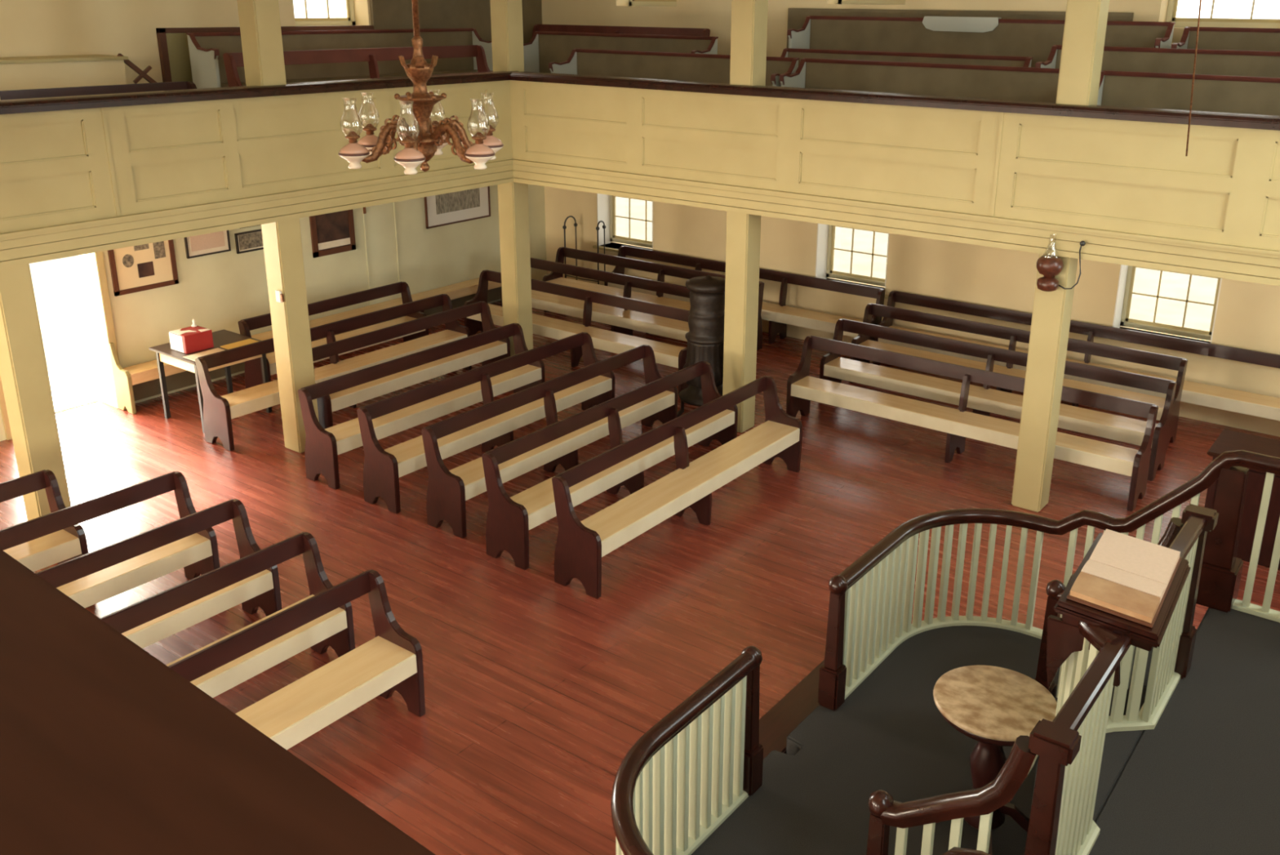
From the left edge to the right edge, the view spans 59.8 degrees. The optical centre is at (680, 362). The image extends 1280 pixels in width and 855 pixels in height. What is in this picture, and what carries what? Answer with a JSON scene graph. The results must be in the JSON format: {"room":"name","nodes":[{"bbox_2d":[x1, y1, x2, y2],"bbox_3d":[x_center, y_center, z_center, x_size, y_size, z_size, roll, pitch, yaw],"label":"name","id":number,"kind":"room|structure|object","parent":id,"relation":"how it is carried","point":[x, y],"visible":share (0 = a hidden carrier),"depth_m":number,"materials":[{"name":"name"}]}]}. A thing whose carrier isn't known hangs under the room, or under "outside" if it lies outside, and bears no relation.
{"room":"house of worship","nodes":[
{"label":"house of worship","id":0,"kind":"room"},
{"bbox_2d":[0,548,435,854],"bbox_3d":[-3.327,-0.208,3.200,11.217,0.060,0.360,14,22,36],"label":"railing","id":1,"kind":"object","parent":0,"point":[106,748],"depth_m":1.20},
{"bbox_2d":[0,80,513,268],"bbox_3d":[-5.243,-1.112,7.638,0.090,1.110,11.560,13,22,34],"label":"balcony front","id":2,"kind":"structure","parent":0,"point":[182,169],"depth_m":9.30,"materials":[{"name":"beige paint"}]},
{"bbox_2d":[100,107,120,216],"bbox_3d":[-4.439,-1.559,8.648,0.018,0.855,0.030,13,22,34],"label":"trim","id":3,"kind":"structure","parent":2,"relation":"attached to","point":[103,109],"depth_m":8.64,"materials":[{"name":"beige paint"}]},
{"bbox_2d":[0,71,519,114],"bbox_3d":[-5.224,-1.690,7.533,0.200,0.085,11.700,13,22,34],"label":"trim","id":4,"kind":"structure","parent":2,"relation":"attached to","point":[117,100],"depth_m":9.24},
{"bbox_2d":[0,0,546,440],"bbox_3d":[-6.605,-2.328,10.231,0.360,6.300,15.150,13,22,34],"label":"wall","id":5,"kind":"structure","parent":0,"point":[218,291],"depth_m":12.31,"materials":[{"name":"paint"}]},
{"bbox_2d":[0,251,119,439],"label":"door frame","id":6,"kind":"structure","parent":5,"relation":"in","point":[76,397],"depth_m":11.53,"materials":[{"name":"beige paint"}]},
{"bbox_2d":[107,239,178,296],"bbox_3d":[-5.650,-1.160,11.655,0.031,0.820,0.700,13,22,34],"label":"framed picture","id":7,"kind":"object","parent":5,"relation":"attached to","point":[140,268],"visible":0.62,"depth_m":11.70,"materials":[{"name":"brown"}]},
{"bbox_2d":[122,253,133,267],"bbox_3d":[-5.745,-1.054,11.553,0.006,0.140,0.120,13,22,34],"label":"photograph","id":8,"kind":"object","parent":7,"relation":"attached to","point":[127,259],"depth_m":11.55},
{"bbox_2d":[133,243,149,250],"bbox_3d":[-5.654,-1.237,11.633,0.015,0.120,0.160,13,22,34],"label":"photograph","id":9,"kind":"object","parent":7,"relation":"attached to","point":[144,246],"depth_m":11.65},
{"bbox_2d":[137,261,154,277],"bbox_3d":[-5.648,-0.979,11.730,0.015,0.150,0.170,13,22,34],"label":"photograph","id":10,"kind":"object","parent":7,"relation":"attached to","point":[144,268],"depth_m":11.72},
{"bbox_2d":[152,240,165,258],"bbox_3d":[-5.544,-1.202,11.806,0.015,0.190,0.120,13,22,34],"label":"photograph","id":11,"kind":"object","parent":7,"relation":"attached to","point":[159,247],"depth_m":11.80},
{"bbox_2d":[165,32,192,81],"bbox_3d":[-4.531,-3.176,12.596,0.040,1.100,2.650,13,22,34],"label":"trim","id":12,"kind":"structure","parent":5,"relation":"attached to","point":[177,43],"depth_m":11.56,"materials":[{"name":"beige paint"}]},
{"bbox_2d":[184,230,231,258],"bbox_3d":[-5.208,-1.442,12.201,0.031,0.530,0.520,13,22,34],"label":"framed picture","id":13,"kind":"object","parent":5,"relation":"attached to","point":[202,245],"visible":0.45,"depth_m":12.24,"materials":[{"name":"grey"}]},
{"bbox_2d":[190,231,225,251],"bbox_3d":[-5.213,-1.443,12.204,0.015,0.400,0.400,13,22,34],"label":"print","id":14,"kind":"object","parent":13,"relation":"attached to","point":[212,242],"depth_m":12.25},
{"bbox_2d":[234,229,263,253],"bbox_3d":[-4.828,-1.410,12.764,0.031,0.230,0.620,13,22,34],"label":"framed picture","id":15,"kind":"object","parent":5,"relation":"attached to","point":[248,241],"visible":0.54,"depth_m":12.65,"materials":[{"name":"grey"}]},
{"bbox_2d":[238,231,263,249],"bbox_3d":[-4.833,-1.416,12.766,0.015,0.170,0.540,13,22,34],"label":"photograph","id":16,"kind":"object","parent":15,"relation":"attached to","point":[248,240],"depth_m":12.66},
{"bbox_2d":[155,25,373,82],"bbox_3d":[-4.541,-3.191,12.559,0.060,1.150,2.730,13,22,34],"label":"trim","id":17,"kind":"structure","parent":5,"relation":"attached to","point":[161,32],"depth_m":11.61,"materials":[{"name":"brown"}]},
{"bbox_2d":[294,0,355,26],"bbox_3d":[-4.301,-4.779,12.945,0.080,1.660,1.040,13,22,34],"label":"window","id":18,"kind":"structure","parent":5,"relation":"in","point":[349,20],"depth_m":13.28,"materials":[{"name":"beige paint"}]},
{"bbox_2d":[309,208,355,257],"bbox_3d":[-4.240,-1.677,13.527,0.031,0.720,0.620,13,22,34],"label":"framed picture","id":19,"kind":"object","parent":5,"relation":"attached to","point":[334,233],"visible":0.6,"depth_m":13.55,"materials":[{"name":"brown"}]},
{"bbox_2d":[315,209,350,243],"bbox_3d":[-4.244,-1.717,13.518,0.015,0.480,0.480,13,22,34],"label":"painting","id":20,"kind":"object","parent":19,"relation":"on","point":[334,227],"depth_m":13.55},
{"bbox_2d":[362,207,372,305],"bbox_3d":[-3.967,-1.428,14.033,0.012,2.300,0.024,13,22,34],"label":"trim","id":21,"kind":"structure","parent":5,"relation":"attached to","point":[364,220],"depth_m":14.04,"materials":[{"name":"paint"}]},
{"bbox_2d":[393,202,401,297],"bbox_3d":[-3.678,-1.548,14.411,0.012,2.300,0.024,13,22,34],"label":"trim","id":22,"kind":"structure","parent":5,"relation":"attached to","point":[394,207],"depth_m":14.41,"materials":[{"name":"paint"}]},
{"bbox_2d":[369,0,542,44],"bbox_3d":[-2.856,-4.246,14.657,0.050,1.900,2.980,13,22,34],"label":"trim","id":23,"kind":"structure","parent":5,"relation":"attached to","point":[384,14],"depth_m":14.32,"materials":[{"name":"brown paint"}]},
{"bbox_2d":[424,186,490,228],"bbox_3d":[-3.025,-2.242,15.100,0.031,0.690,1.170,13,22,34],"label":"framed picture","id":24,"kind":"object","parent":5,"relation":"attached to","point":[450,208],"visible":0.57,"depth_m":15.12,"materials":[{"name":"brown"}]},
{"bbox_2d":[0,300,1279,854],"bbox_3d":[-1.682,1.796,8.040,13.400,0.100,14.950,13,22,34],"label":"floor","id":25,"kind":"structure","parent":0,"point":[538,689],"depth_m":8.52,"materials":[{"name":"wood"}]},
{"bbox_2d":[0,99,71,520],"bbox_3d":[-5.050,-1.600,8.031,0.250,6.300,0.250,13,22,34],"label":"wooden pillar","id":26,"kind":"structure","parent":25,"relation":"on","point":[24,372],"depth_m":8.53,"materials":[{"name":"beige paint"}]},
{"bbox_2d":[0,469,88,571],"bbox_3d":[-5.177,1.518,7.219,0.436,0.865,2.410,13,22,34],"label":"bench","id":27,"kind":"object","parent":25,"relation":"on","point":[60,546],"visible":0.62,"depth_m":7.96,"materials":[{"name":"brown wood"}]},
{"bbox_2d":[0,471,220,608],"bbox_3d":[-4.393,1.596,7.002,0.436,0.865,2.960,13,22,34],"label":"bench","id":28,"kind":"object","parent":25,"relation":"on","point":[197,553],"visible":0.62,"depth_m":7.67,"materials":[{"name":"brown wood"}]},
{"bbox_2d":[35,498,281,648],"bbox_3d":[-3.784,1.742,6.571,0.436,0.865,2.940,13,22,34],"label":"bench","id":29,"kind":"object","parent":25,"relation":"on","point":[261,589],"visible":0.44,"depth_m":7.24,"materials":[{"name":"brown wood"}]},
{"bbox_2d":[148,328,271,432],"bbox_3d":[-4.827,0.188,11.511,0.840,0.760,0.850,13,22,34],"label":"side table","id":30,"kind":"object","parent":25,"relation":"on","point":[164,353],"visible":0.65,"depth_m":11.37,"materials":[{"name":"black wood"}]},
{"bbox_2d":[168,325,213,353],"bbox_3d":[-4.961,-0.234,11.263,0.280,0.188,0.304,13,22,34],"label":"carton","id":31,"kind":"object","parent":30,"relation":"on","point":[188,340],"visible":1,"depth_m":11.18,"materials":[{"name":"red"}]},
{"bbox_2d":[182,347,224,360],"bbox_3d":[-4.725,-0.077,11.084,0.220,0.006,0.380,13,22,34],"label":"paper sheet","id":32,"kind":"object","parent":30,"relation":"on","point":[192,357],"visible":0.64,"depth_m":11.09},
{"bbox_2d":[220,338,257,349],"bbox_3d":[-4.506,-0.180,11.403,0.220,0.010,0.340,13,22,34],"label":"folder","id":33,"kind":"object","parent":30,"relation":"on","point":[247,341],"visible":0.64,"depth_m":11.40,"materials":[{"name":"brown"}]},
{"bbox_2d":[99,531,355,697],"bbox_3d":[-3.135,1.897,6.112,0.436,0.865,2.920,13,22,34],"label":"bench","id":34,"kind":"object","parent":25,"relation":"on","point":[334,628],"visible":0.37,"depth_m":6.77,"materials":[{"name":"brown wood"}]},
{"bbox_2d":[236,0,319,453],"bbox_3d":[-3.645,-2.174,9.851,0.250,6.300,0.250,13,22,34],"label":"wooden pillar","id":35,"kind":"structure","parent":25,"relation":"on","point":[260,23],"depth_m":10.20,"materials":[{"name":"beige paint"}]},
{"bbox_2d":[168,568,425,749],"bbox_3d":[-2.557,2.045,5.673,0.436,0.865,2.850,13,22,34],"label":"bench","id":36,"kind":"object","parent":25,"relation":"on","point":[392,660],"visible":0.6,"depth_m":6.33,"materials":[{"name":"brown wood"}]},
{"bbox_2d":[108,271,502,413],"bbox_3d":[-4.095,-0.549,13.864,0.285,0.728,5.920,13,22,34],"label":"bench","id":37,"kind":"object","parent":25,"relation":"on","point":[136,382],"visible":0.44,"depth_m":12.35,"materials":[{"name":"beige paint"}]},
{"bbox_2d":[195,293,471,451],"bbox_3d":[-3.562,0.022,11.894,0.436,0.865,3.170,13,22,34],"label":"bench","id":38,"kind":"object","parent":25,"relation":"on","point":[219,411],"visible":0.73,"depth_m":11.50,"materials":[{"name":"brown wood"}]},
{"bbox_2d":[238,281,428,388],"bbox_3d":[-3.915,-0.272,12.790,0.436,0.865,2.260,13,22,34],"label":"bench","id":39,"kind":"object","parent":25,"relation":"on","point":[253,371],"visible":0.46,"depth_m":12.85,"materials":[{"name":"brown wood"}]},
{"bbox_2d":[311,301,510,429],"bbox_3d":[-2.859,0.045,11.845,0.436,0.865,2.510,13,22,34],"label":"bench","id":40,"kind":"object","parent":25,"relation":"on","point":[490,353],"visible":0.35,"depth_m":11.71,"materials":[{"name":"brown wood"}]},
{"bbox_2d":[297,322,544,489],"bbox_3d":[-2.425,0.352,10.911,0.436,0.865,2.730,13,22,34],"label":"bench","id":41,"kind":"object","parent":25,"relation":"on","point":[323,446],"visible":0.73,"depth_m":10.48,"materials":[{"name":"brown wood"}]},
{"bbox_2d":[356,332,614,513],"bbox_3d":[-1.714,0.482,10.533,0.436,0.865,2.920,13,22,34],"label":"bench","id":42,"kind":"object","parent":25,"relation":"on","point":[383,468],"visible":0.76,"depth_m":10.12,"materials":[{"name":"brown wood"}]},
{"bbox_2d":[489,0,533,355],"bbox_3d":[-1.877,-2.911,12.186,0.250,6.300,0.250,13,22,34],"label":"wooden pillar","id":43,"kind":"structure","parent":25,"relation":"on","point":[506,15],"depth_m":12.51,"materials":[{"name":"beige paint"}]},
{"bbox_2d":[421,344,677,537],"bbox_3d":[-1.065,0.622,10.122,0.436,0.865,2.940,13,22,34],"label":"bench","id":44,"kind":"object","parent":25,"relation":"on","point":[448,491],"visible":0.84,"depth_m":9.69,"materials":[{"name":"brown wood"}]},
{"bbox_2d":[463,270,688,395],"bbox_3d":[-1.246,-0.407,13.295,3.420,0.865,0.436,13,22,34],"label":"bench","id":45,"kind":"object","parent":25,"relation":"on","point":[668,354],"visible":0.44,"depth_m":13.20,"materials":[{"name":"brown wood"}]},
{"bbox_2d":[562,215,605,285],"bbox_3d":[-1.344,-1.461,15.938,0.676,1.241,0.296,13,22,34],"label":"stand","id":46,"kind":"object","parent":25,"relation":"on","point":[564,227],"visible":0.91,"depth_m":15.86,"materials":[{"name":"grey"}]},
{"bbox_2d":[500,257,689,341],"bbox_3d":[-0.866,-0.653,14.069,3.520,0.865,0.436,13,22,34],"label":"bench","id":47,"kind":"object","parent":25,"relation":"on","point":[623,321],"visible":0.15,"depth_m":13.99,"materials":[{"name":"brown wood"}]},
{"bbox_2d":[481,360,737,569],"bbox_3d":[-0.489,0.786,9.631,0.436,0.865,2.940,13,22,34],"label":"bench","id":48,"kind":"object","parent":25,"relation":"on","point":[509,520],"visible":0.83,"depth_m":9.13,"materials":[{"name":"brown wood"}]},
{"bbox_2d":[542,246,764,350],"bbox_3d":[-0.444,-0.852,14.695,3.350,0.865,0.436,13,22,34],"label":"bench","id":49,"kind":"object","parent":25,"relation":"on","point":[661,269],"visible":0.38,"depth_m":14.83,"materials":[{"name":"brown wood"}]},
{"bbox_2d":[551,375,802,598],"bbox_3d":[0.090,0.923,9.226,0.436,0.865,2.930,13,22,34],"label":"bench","id":50,"kind":"object","parent":25,"relation":"on","point":[580,547],"visible":1,"depth_m":8.91,"materials":[{"name":"brown wood"}]},
{"bbox_2d":[677,275,724,417],"bbox_3d":[0.273,-0.155,11.475,0.577,1.517,0.577,13,22,34],"label":"stove","id":51,"kind":"object","parent":25,"relation":"on","point":[704,337],"visible":0.7,"depth_m":11.26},
{"bbox_2d":[604,245,884,343],"bbox_3d":[0.712,-0.815,14.617,4.080,0.865,0.436,13,22,34],"label":"bench","id":52,"kind":"object","parent":25,"relation":"on","point":[779,316],"visible":0.41,"depth_m":14.18,"materials":[{"name":"brown wood"}]},
{"bbox_2d":[722,0,768,432],"bbox_3d":[0.622,-2.328,10.465,0.250,6.300,0.250,13,22,34],"label":"wooden pillar","id":53,"kind":"structure","parent":25,"relation":"on","point":[748,30],"depth_m":10.80,"materials":[{"name":"beige paint"}]},
{"bbox_2d":[759,659,824,758],"bbox_3d":[0.591,2.189,6.574,0.278,0.100,1.650,13,22,34],"label":"step","id":54,"kind":"structure","parent":25,"relation":"on","point":[775,726],"depth_m":6.67,"materials":[{"name":"brown wood"}]},
{"bbox_2d":[690,625,1060,854],"bbox_3d":[1.289,2.389,5.813,1.770,0.200,4.000,13,22,34],"label":"platform","id":55,"kind":"object","parent":25,"relation":"on","point":[890,734],"visible":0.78,"depth_m":6.07,"materials":[{"name":"grey carpet"}]},
{"bbox_2d":[610,645,991,854],"bbox_3d":[0.489,1.988,4.162,1.157,1.564,3.125,-7,19,-22],"label":"railing","id":56,"kind":"object","parent":55,"relation":"on","point":[689,771],"visible":1,"depth_m":5.34,"materials":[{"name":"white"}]},
{"bbox_2d":[866,734,1038,854],"bbox_3d":[1.018,1.981,4.385,0.681,1.451,0.130,16,24,40],"label":"stair railing","id":57,"kind":"object","parent":55,"relation":"on","point":[886,811],"visible":0.99,"depth_m":4.29,"materials":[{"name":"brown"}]},
{"bbox_2d":[933,664,1057,854],"bbox_3d":[1.524,1.985,5.506,0.590,0.747,0.590,13,22,34],"label":"pedestal table","id":58,"kind":"object","parent":55,"relation":"on","point":[991,705],"visible":0.72,"depth_m":5.42,"materials":[{"name":"brown wood"}]},
{"bbox_2d":[817,449,1279,710],"bbox_3d":[2.425,1.187,6.701,3.125,1.564,1.157,2,18,5],"label":"railing","id":59,"kind":"object","parent":55,"relation":"on","point":[870,608],"visible":0.88,"depth_m":6.80,"materials":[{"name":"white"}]},
{"bbox_2d":[1031,729,1142,820],"bbox_3d":[1.867,2.143,5.295,0.350,0.600,0.898,13,22,34],"label":"platform","id":60,"kind":"object","parent":55,"relation":"on","point":[1117,745],"visible":0.07,"depth_m":5.21,"materials":[{"name":"grey carpet"}]},
{"bbox_2d":[1034,516,1183,697],"bbox_3d":[2.313,1.446,6.082,0.669,1.451,0.118,13,22,34],"label":"stair railing","id":61,"kind":"object","parent":55,"relation":"on","point":[1055,588],"visible":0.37,"depth_m":6.20,"materials":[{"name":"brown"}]},
{"bbox_2d":[1108,646,1153,715],"bbox_3d":[2.685,1.854,6.537,0.520,0.400,0.780,13,22,34],"label":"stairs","id":62,"kind":"structure","parent":55,"relation":"on","point":[1149,655],"depth_m":6.21,"materials":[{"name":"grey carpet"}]},
{"bbox_2d":[786,335,1158,511],"bbox_3d":[2.625,0.503,10.606,3.480,0.865,0.436,13,22,34],"label":"bench","id":63,"kind":"object","parent":25,"relation":"on","point":[959,424],"visible":0.98,"depth_m":10.55,"materials":[{"name":"brown wood"}]},
{"bbox_2d":[819,318,1176,480],"bbox_3d":[3.051,0.306,11.230,3.500,0.865,0.436,13,22,34],"label":"bench","id":64,"kind":"object","parent":25,"relation":"on","point":[984,400],"visible":0.71,"depth_m":11.14,"materials":[{"name":"brown wood"}]},
{"bbox_2d":[848,302,1187,449],"bbox_3d":[3.469,0.099,11.883,3.470,0.865,0.436,13,22,34],"label":"bench","id":65,"kind":"object","parent":25,"relation":"on","point":[1014,335],"visible":0.46,"depth_m":11.85,"materials":[{"name":"brown wood"}]},
{"bbox_2d":[1011,0,1109,511],"bbox_3d":[3.089,-1.753,8.766,0.250,6.300,0.250,13,22,34],"label":"wooden pillar","id":66,"kind":"structure","parent":25,"relation":"on","point":[1086,20],"depth_m":9.15,"materials":[{"name":"beige paint"}]},
{"bbox_2d":[1035,238,1085,291],"bbox_3d":[3.021,-0.785,8.858,0.363,0.460,0.210,13,22,34],"label":"wall lamp","id":67,"kind":"object","parent":66,"relation":"attached to","point":[1050,266],"depth_m":8.86,"materials":[{"name":"brown metal"}]},
{"bbox_2d":[873,290,1279,420],"bbox_3d":[4.396,0.045,12.080,4.830,0.865,0.436,13,22,34],"label":"bench","id":68,"kind":"object","parent":25,"relation":"on","point":[1194,393],"visible":0.44,"depth_m":11.76,"materials":[{"name":"brown wood"}]},
{"bbox_2d":[1088,607,1279,854],"bbox_3d":[2.497,2.606,4.208,2.055,0.800,5.160,13,22,34],"label":"platform","id":69,"kind":"object","parent":25,"relation":"on","point":[1206,780],"visible":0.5,"depth_m":5.19,"materials":[{"name":"grey carpet"}]},
{"bbox_2d":[1024,503,1218,854],"bbox_3d":[1.867,1.440,4.968,0.401,0.939,2.376,13,22,34],"label":"railing","id":70,"kind":"object","parent":69,"relation":"on","point":[1069,747],"visible":0.76,"depth_m":4.52,"materials":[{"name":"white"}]},
{"bbox_2d":[1046,532,1190,688],"bbox_3d":[1.931,1.146,4.923,0.450,0.455,0.780,11,21,30],"label":"lectern","id":71,"kind":"object","parent":70,"relation":"attached to","point":[1064,637],"visible":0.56,"depth_m":4.67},
{"bbox_2d":[1066,528,1182,627],"bbox_3d":[1.946,0.921,4.845,0.344,0.073,0.695,11,21,30],"label":"open book","id":72,"kind":"object","parent":71,"relation":"on","point":[1126,576],"visible":1,"depth_m":4.77,"materials":[{"name":"brown paper"}]},
{"bbox_2d":[1204,429,1279,569],"bbox_3d":[4.904,1.168,8.648,1.500,0.850,0.620,13,22,34],"label":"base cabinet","id":73,"kind":"object","parent":25,"relation":"on","point":[1228,440],"visible":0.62,"depth_m":8.68,"materials":[{"name":"brown wood"}]},
{"bbox_2d":[509,80,1279,285],"bbox_3d":[2.154,-1.589,9.349,9.930,1.110,0.090,13,22,34],"label":"balcony front","id":74,"kind":"structure","parent":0,"point":[1131,191],"depth_m":9.37,"materials":[{"name":"beige paint"}]},
{"bbox_2d":[510,71,1279,130],"bbox_3d":[2.217,-2.143,9.172,9.840,0.085,0.200,13,22,34],"label":"trim","id":75,"kind":"structure","parent":74,"relation":"attached to","point":[1101,112],"depth_m":9.15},
{"bbox_2d":[990,112,1004,217],"bbox_3d":[2.572,-1.607,9.020,0.030,0.855,0.018,13,22,34],"label":"trim","id":76,"kind":"structure","parent":74,"relation":"attached to","point":[1002,114],"depth_m":9.01,"materials":[{"name":"beige paint"}]},
{"bbox_2d":[541,0,1279,436],"bbox_3d":[3.155,-3.003,12.632,13.100,6.300,0.360,13,22,34],"label":"wall","id":77,"kind":"structure","parent":0,"point":[1247,317],"depth_m":13.16,"materials":[{"name":"paint"}]},
{"bbox_2d":[596,193,653,250],"bbox_3d":[-0.708,-2.267,15.754,1.010,1.340,0.284,13,22,34],"label":"window frame","id":78,"kind":"structure","parent":77,"relation":"in","point":[602,200],"depth_m":16.10,"materials":[{"name":"white"}]},
{"bbox_2d":[609,195,652,248],"bbox_3d":[-0.606,-2.318,15.884,1.010,1.320,0.080,13,22,34],"label":"window","id":79,"kind":"structure","parent":77,"relation":"in","point":[635,242],"depth_m":16.13,"materials":[{"name":"beige paint"}]},
{"bbox_2d":[629,0,676,6],"bbox_3d":[-0.270,-5.473,14.632,1.000,1.500,0.080,13,22,34],"label":"window","id":80,"kind":"structure","parent":77,"relation":"in","point":[632,2],"depth_m":14.87,"materials":[{"name":"beige paint"}]},
{"bbox_2d":[814,223,888,293],"bbox_3d":[2.192,-1.590,13.757,0.980,1.340,0.284,13,22,34],"label":"window reveal","id":81,"kind":"structure","parent":77,"relation":"in","point":[822,229],"depth_m":14.09,"materials":[{"name":"white"}]},
{"bbox_2d":[826,225,888,286],"bbox_3d":[2.293,-1.642,13.887,0.980,1.320,0.080,13,22,34],"label":"window","id":82,"kind":"structure","parent":77,"relation":"in","point":[830,273],"depth_m":14.11,"materials":[{"name":"beige paint"}]},
{"bbox_2d":[838,0,905,4],"bbox_3d":[2.319,-4.893,12.841,1.000,1.450,0.080,13,22,34],"label":"window","id":83,"kind":"structure","parent":77,"relation":"in","point":[840,2],"depth_m":13.05,"materials":[{"name":"beige paint"}]},
{"bbox_2d":[786,8,1133,48],"bbox_3d":[2.917,-3.314,12.449,4.000,1.200,0.050,13,22,34],"label":"trim","id":84,"kind":"structure","parent":77,"relation":"attached to","point":[797,17],"depth_m":12.39,"materials":[{"name":"green paint"}]},
{"bbox_2d":[1112,264,1222,343],"bbox_3d":[5.176,-0.894,11.702,1.000,1.340,0.284,13,22,34],"label":"window reveal","id":85,"kind":"structure","parent":77,"relation":"in","point":[1123,268],"depth_m":12.02,"materials":[{"name":"white"}]},
{"bbox_2d":[1120,265,1220,340],"bbox_3d":[5.278,-0.946,11.832,1.000,1.320,0.080,13,22,34],"label":"window","id":86,"kind":"structure","parent":77,"relation":"in","point":[1126,321],"depth_m":12.01,"materials":[{"name":"beige paint"}]},
{"bbox_2d":[1165,0,1279,28],"bbox_3d":[5.432,-4.076,10.726,1.200,1.640,0.080,13,22,34],"label":"window","id":87,"kind":"structure","parent":77,"relation":"in","point":[1172,4],"depth_m":11.00,"materials":[{"name":"beige paint"}]},
{"bbox_3d":[-1.284,-4.196,5.780,13.100,0.100,15.450,13,22,34],"label":"ceiling","id":88,"kind":"structure","parent":0,"visible":0},
{"bbox_2d":[337,0,503,174],"bbox_3d":[-1.565,-2.682,6.388,1.029,3.160,0.973,13,22,34],"label":"chandelier","id":89,"kind":"object","parent":88,"relation":"hanging from","point":[427,139],"visible":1,"depth_m":6.67,"materials":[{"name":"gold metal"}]},
{"bbox_2d":[1185,0,1201,155],"bbox_3d":[3.390,-2.897,7.131,0.177,3.111,0.012,13,22,34],"label":"hanging wire","id":90,"kind":"object","parent":88,"relation":"hanging from","point":[1200,2],"visible":1,"depth_m":7.42,"materials":[{"name":"gold metal"}]},
{"bbox_3d":[-6.297,-1.215,8.442,2.550,0.430,11.610,13,22,34],"label":"floor","id":91,"kind":"structure","parent":0,"visible":0},
{"bbox_2d":[0,53,156,90],"bbox_3d":[-5.900,-2.290,10.406,0.560,1.135,2.270,13,22,34],"label":"bench","id":92,"kind":"object","parent":91,"relation":"on","point":[23,73],"visible":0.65,"depth_m":10.22,"materials":[{"name":"paint"}]},
{"bbox_2d":[0,80,196,100],"bbox_3d":[-5.170,-1.672,8.806,0.436,0.917,3.120,13,22,34],"label":"bench","id":93,"kind":"object","parent":91,"relation":"on","point":[140,87],"visible":0.06,"depth_m":9.30,"materials":[{"name":"brown wood"}]},
{"bbox_2d":[186,28,493,88],"bbox_3d":[-3.689,-3.353,12.897,0.490,0.948,3.998,13,22,34],"label":"pew","id":94,"kind":"object","parent":91,"relation":"on","point":[206,50],"visible":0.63,"depth_m":12.77,"materials":[{"name":"green paint"}]},
{"bbox_2d":[222,44,490,86],"bbox_3d":[-3.291,-2.954,12.142,0.436,0.900,3.400,13,22,34],"label":"bench","id":95,"kind":"object","parent":91,"relation":"on","point":[232,60],"visible":0.21,"depth_m":12.11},
{"bbox_3d":[2.093,-2.141,11.380,12.500,0.550,3.240,13,22,34],"label":"floor","id":96,"kind":"structure","parent":0,"visible":0},
{"bbox_2d":[523,31,718,73],"bbox_3d":[-0.856,-3.515,13.635,2.848,0.978,0.490,13,22,34],"label":"pew","id":97,"kind":"object","parent":96,"relation":"on","point":[544,48],"visible":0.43,"depth_m":13.87,"materials":[{"name":"green paint"}]},
{"bbox_2d":[532,24,710,36],"bbox_3d":[-0.932,-3.967,14.629,2.900,0.865,0.436,13,22,34],"label":"bench","id":98,"kind":"object","parent":96,"relation":"on","point":[544,28],"visible":0.12,"depth_m":14.59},
{"bbox_2d":[548,48,799,86],"bbox_3d":[-0.152,-2.908,12.331,3.068,0.998,0.490,13,22,34],"label":"pew","id":99,"kind":"object","parent":96,"relation":"on","point":[705,68],"visible":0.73,"depth_m":12.51,"materials":[{"name":"green paint"}]},
{"bbox_2d":[780,48,1032,67],"bbox_3d":[2.168,-2.770,11.591,2.798,0.878,0.490,13,22,34],"label":"pew","id":100,"kind":"object","parent":96,"relation":"on","point":[928,58],"visible":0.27,"depth_m":11.55,"materials":[{"name":"green paint"}]},
{"bbox_2d":[778,57,1059,102],"bbox_3d":[2.282,-2.340,10.655,2.848,0.998,0.490,13,22,34],"label":"pew","id":101,"kind":"object","parent":96,"relation":"on","point":[983,82],"visible":0.34,"depth_m":10.71,"materials":[{"name":"green paint"}]},
{"bbox_2d":[786,16,1175,67],"bbox_3d":[2.990,-3.108,11.817,4.048,1.038,0.490,13,22,34],"label":"pew","id":102,"kind":"object","parent":96,"relation":"on","point":[1034,38],"visible":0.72,"depth_m":11.99,"materials":[{"name":"green paint"}]},
{"bbox_2d":[922,16,1001,32],"bbox_3d":[3.010,-3.623,11.922,0.858,0.154,0.105,13,22,34],"label":"cloth","id":103,"kind":"object","parent":102,"relation":"on","point":[972,24],"visible":1,"depth_m":11.87,"materials":[{"name":"fabric"}]},
{"bbox_2d":[1035,44,1279,77],"bbox_3d":[4.968,-2.167,9.621,3.748,0.998,0.490,13,22,34],"label":"pew","id":104,"kind":"object","parent":96,"relation":"on","point":[1164,60],"visible":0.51,"depth_m":10.03,"materials":[{"name":"green paint"}]},
{"bbox_2d":[1097,70,1279,115],"bbox_3d":[4.737,-1.767,8.964,2.898,0.998,0.490,13,22,34],"label":"pew","id":105,"kind":"object","parent":96,"relation":"on","point":[1260,95],"visible":0.25,"depth_m":9.38,"materials":[{"name":"green paint"}]},
{"bbox_2d":[1171,26,1279,51],"bbox_3d":[6.023,-2.382,9.735,3.248,0.998,0.490,13,22,34],"label":"pew","id":106,"kind":"object","parent":96,"relation":"on","point":[1255,39],"visible":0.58,"depth_m":10.43,"materials":[{"name":"green paint"}]},
{"label":"outside","id":107,"kind":"structure","parent":0,"visible":0},
{"bbox_2d":[29,196,652,393],"bbox_3d":[-16.166,-2.676,21.850,27.100,0.220,44.000,13,22,34],"label":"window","id":108,"kind":"structure","parent":107,"point":[56,283],"depth_m":15.77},
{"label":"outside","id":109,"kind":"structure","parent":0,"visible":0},
{"bbox_2d":[833,226,1217,330],"bbox_3d":[16.128,-2.095,21.095,26.200,0.220,27.470,13,22,34],"label":"window","id":110,"kind":"structure","parent":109,"point":[1173,285],"depth_m":17.89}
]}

